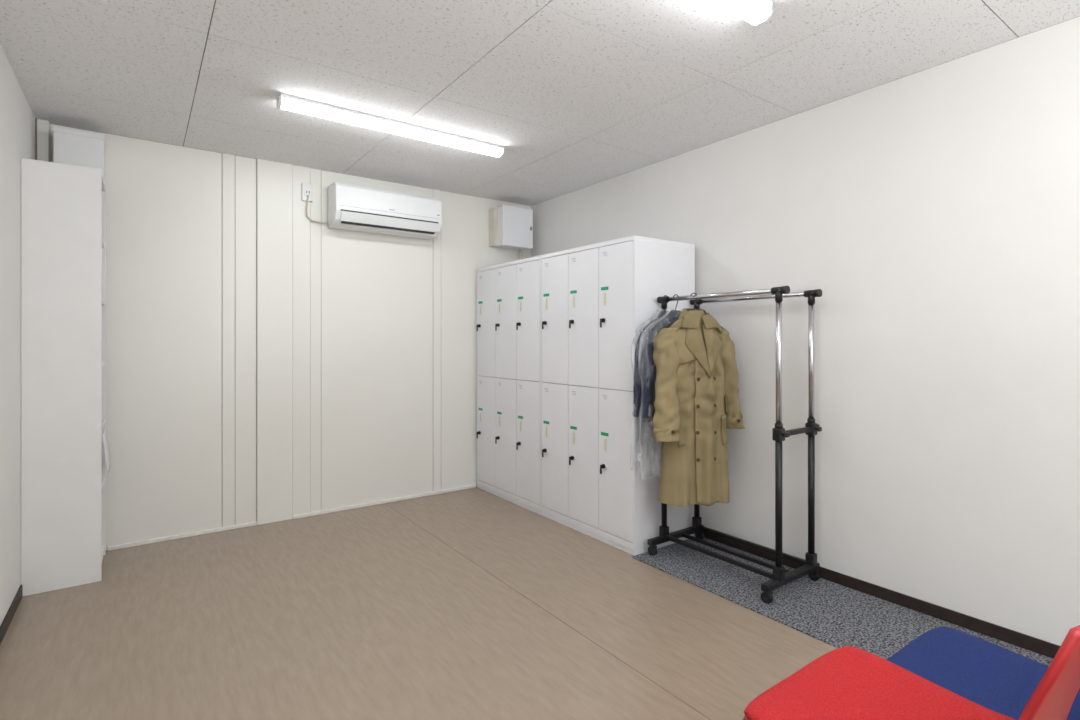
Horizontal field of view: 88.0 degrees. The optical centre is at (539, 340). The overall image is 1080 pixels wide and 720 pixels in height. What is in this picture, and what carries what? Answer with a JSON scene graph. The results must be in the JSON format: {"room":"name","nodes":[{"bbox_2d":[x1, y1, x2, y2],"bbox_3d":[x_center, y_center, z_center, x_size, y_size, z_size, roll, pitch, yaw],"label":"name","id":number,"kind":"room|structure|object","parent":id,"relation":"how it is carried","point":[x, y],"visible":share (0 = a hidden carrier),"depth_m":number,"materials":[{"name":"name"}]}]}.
{"room":"locker room","nodes":[
{"label":"locker room","id":0,"kind":"room"},
{"bbox_2d":[0,44,34,625],"bbox_3d":[-1.080,0.005,0.641,0.100,2.390,6.000,0,0,-36],"label":"wall","id":1,"kind":"structure","parent":0,"point":[17,119],"depth_m":2.42,"materials":[{"name":"white paint"}]},
{"bbox_2d":[0,585,22,644],"bbox_3d":[-0.888,1.170,0.465,0.008,0.060,5.290,0,0,-36],"label":"baseboard","id":2,"kind":"structure","parent":1,"relation":"attached to","point":[14,605],"depth_m":2.38,"materials":[{"name":"black plastic"}]},
{"bbox_2d":[35,118,36,159],"bbox_3d":[-2.708,0.005,3.008,0.006,2.390,0.056,0,0,-36],"label":"trim","id":3,"kind":"structure","parent":1,"relation":"attached to","point":[35,118],"depth_m":2.98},
{"bbox_2d":[50,124,530,549],"bbox_3d":[-1.429,0.005,4.011,3.255,2.390,0.114,0,0,-36],"label":"wall","id":4,"kind":"structure","parent":0,"point":[266,362],"depth_m":3.70,"materials":[{"name":"white paint"}]},
{"bbox_2d":[37,119,49,161],"bbox_3d":[-2.688,0.005,3.026,0.049,2.390,0.050,0,0,-36],"label":"trim","id":5,"kind":"structure","parent":4,"relation":"attached to","point":[43,126],"depth_m":3.01,"materials":[{"name":"beige metal"}]},
{"bbox_2d":[108,484,475,550],"bbox_3d":[-1.501,1.189,3.893,2.390,0.022,0.020,0,0,-36],"label":"baseboard","id":6,"kind":"structure","parent":4,"relation":"attached to","point":[149,541],"depth_m":3.79,"materials":[{"name":"beige metal"}]},
{"bbox_2d":[302,183,327,222],"bbox_3d":[-1.544,-0.945,3.839,0.168,0.261,0.043,0,0,-36],"label":"wall outlet","id":7,"kind":"object","parent":4,"relation":"attached to","point":[307,189],"visible":1,"depth_m":3.81,"materials":[{"name":"white plastic"}]},
{"bbox_2d":[328,182,441,238],"bbox_3d":[-1.108,-0.932,4.042,0.773,0.289,0.226,0,0,-36],"label":"air conditioner","id":8,"kind":"object","parent":4,"relation":"attached to","point":[350,207],"visible":1,"depth_m":3.94,"materials":[{"name":"white plastic"}]},
{"bbox_2d":[489,205,532,259],"bbox_3d":[-0.242,-0.853,4.690,0.325,0.515,0.186,0,0,-36],"label":"box","id":9,"kind":"object","parent":4,"relation":"attached to","point":[510,227],"visible":0.95,"depth_m":4.62,"materials":[{"name":"white metal"}]},
{"bbox_2d":[0,487,837,719],"bbox_3d":[0.284,1.250,1.618,3.455,0.100,6.000,0,0,-36],"label":"floor","id":10,"kind":"structure","parent":0,"point":[476,603],"depth_m":2.31,"materials":[{"name":"plastic"}]},
{"bbox_2d":[21,158,105,595],"bbox_3d":[-2.441,0.170,2.886,0.296,2.060,0.435,0,0,-36],"label":"cabinet","id":11,"kind":"object","parent":10,"relation":"on","point":[63,206],"visible":0.94,"depth_m":2.71,"materials":[{"name":"white metal"}]},
{"bbox_2d":[52,126,105,183],"bbox_3d":[-2.516,-0.994,3.058,0.216,0.266,0.170,0,0,-36],"label":"box","id":12,"kind":"object","parent":11,"relation":"on","point":[70,146],"visible":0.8,"depth_m":2.99,"materials":[{"name":"white metal"}]},
{"bbox_2d":[102,429,110,473],"bbox_3d":[-2.287,0.580,2.950,0.023,0.200,0.300,0,0,-36],"label":"notice sheet","id":13,"kind":"object","parent":11,"relation":"attached to","point":[104,436],"visible":1,"depth_m":2.93,"materials":[{"name":"paper"}]},
{"bbox_2d":[477,255,541,514],"bbox_3d":[-0.063,0.305,4.356,0.553,1.790,0.898,0,0,-36],"label":"tall cabinet","id":14,"kind":"object","parent":10,"relation":"on","point":[509,293],"visible":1,"depth_m":4.17,"materials":[{"name":"white metal"}]},
{"bbox_2d":[541,235,694,555],"bbox_3d":[0.462,0.305,3.622,0.553,1.790,0.898,0,0,-36],"label":"tall cabinet","id":15,"kind":"object","parent":10,"relation":"on","point":[601,464],"visible":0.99,"depth_m":3.35,"materials":[{"name":"white metal"}]},
{"bbox_2d":[632,538,1052,665],"bbox_3d":[1.447,1.196,2.279,0.575,0.007,2.422,0,0,-36],"label":"carpet runner","id":16,"kind":"object","parent":10,"relation":"on","point":[836,615],"visible":0.56,"depth_m":2.53,"materials":[{"name":"grey carpet"}]},
{"bbox_2d":[647,286,821,603],"bbox_3d":[1.002,0.470,2.949,0.461,1.447,0.786,0,0,-36],"label":"rack","id":17,"kind":"object","parent":16,"relation":"on","point":[780,576],"visible":0.77,"depth_m":2.76,"materials":[{"name":"black metal"}]},
{"bbox_2d":[633,295,669,421],"bbox_3d":[0.719,0.093,3.157,0.498,0.705,0.085,0,0,-36],"label":"suit jacket","id":18,"kind":"object","parent":17,"relation":"hanging from","point":[637,386],"visible":0.19,"depth_m":3.03,"materials":[{"name":"grey fabric"}]},
{"bbox_2d":[641,294,680,421],"bbox_3d":[0.758,0.092,3.102,0.497,0.703,0.085,0,0,-29],"label":"suit jacket","id":19,"kind":"object","parent":17,"relation":"hanging from","point":[648,365],"visible":0.33,"depth_m":2.99,"materials":[{"name":"grey fabric"}]},
{"bbox_2d":[653,293,744,506],"bbox_3d":[0.840,0.299,2.998,0.578,1.118,0.239,0,0,-24],"label":"coat","id":20,"kind":"object","parent":17,"relation":"hanging from","point":[696,383],"visible":1,"depth_m":2.92,"materials":[{"name":"fabric"}]},
{"bbox_2d":[743,625,1079,719],"bbox_3d":[0.709,0.794,1.045,0.443,0.812,0.536,0,0,-36],"label":"shell chair","id":21,"kind":"object","parent":10,"relation":"on","point":[847,682],"visible":1,"depth_m":1.15,"materials":[{"name":"red plastic"}]},
{"bbox_2d":[887,626,1079,719],"bbox_3d":[1.105,0.828,1.273,0.422,0.745,0.536,0,0,-36],"label":"shell chair","id":22,"kind":"object","parent":10,"relation":"on","point":[1001,680],"visible":0.73,"depth_m":1.38,"materials":[{"name":"blue plastic"}]},
{"bbox_2d":[0,0,1079,205],"bbox_3d":[0.284,-1.240,1.618,3.455,0.100,6.000,0,0,-36],"label":"ceiling","id":23,"kind":"structure","parent":0,"point":[576,94],"depth_m":2.42,"materials":[{"name":"white plastic"}]},
{"bbox_2d":[276,93,503,157],"bbox_3d":[-0.757,-1.163,3.083,1.267,0.055,0.088,0,0,-36],"label":"light","id":24,"kind":"object","parent":23,"relation":"attached to","point":[284,101],"depth_m":2.99,"materials":[{"name":"white plastic"}]},
{"bbox_2d":[710,0,772,25],"bbox_3d":[0.280,-1.163,1.633,1.267,0.055,0.088,0,0,-36],"label":"light","id":25,"kind":"object","parent":23,"relation":"attached to","point":[757,12],"depth_m":1.94,"materials":[{"name":"white plastic"}]},
{"bbox_2d":[531,16,1079,645],"bbox_3d":[1.648,0.005,2.594,0.100,2.390,6.000,0,0,-36],"label":"wall","id":26,"kind":"structure","parent":0,"point":[934,212],"depth_m":2.48,"materials":[{"name":"white paint"}]},
{"bbox_2d":[695,531,1059,658],"bbox_3d":[1.604,1.170,2.562,0.008,0.060,5.800,0,0,-36],"label":"baseboard","id":27,"kind":"structure","parent":26,"relation":"attached to","point":[1033,644],"depth_m":2.45,"materials":[{"name":"black plastic"}]}
]}

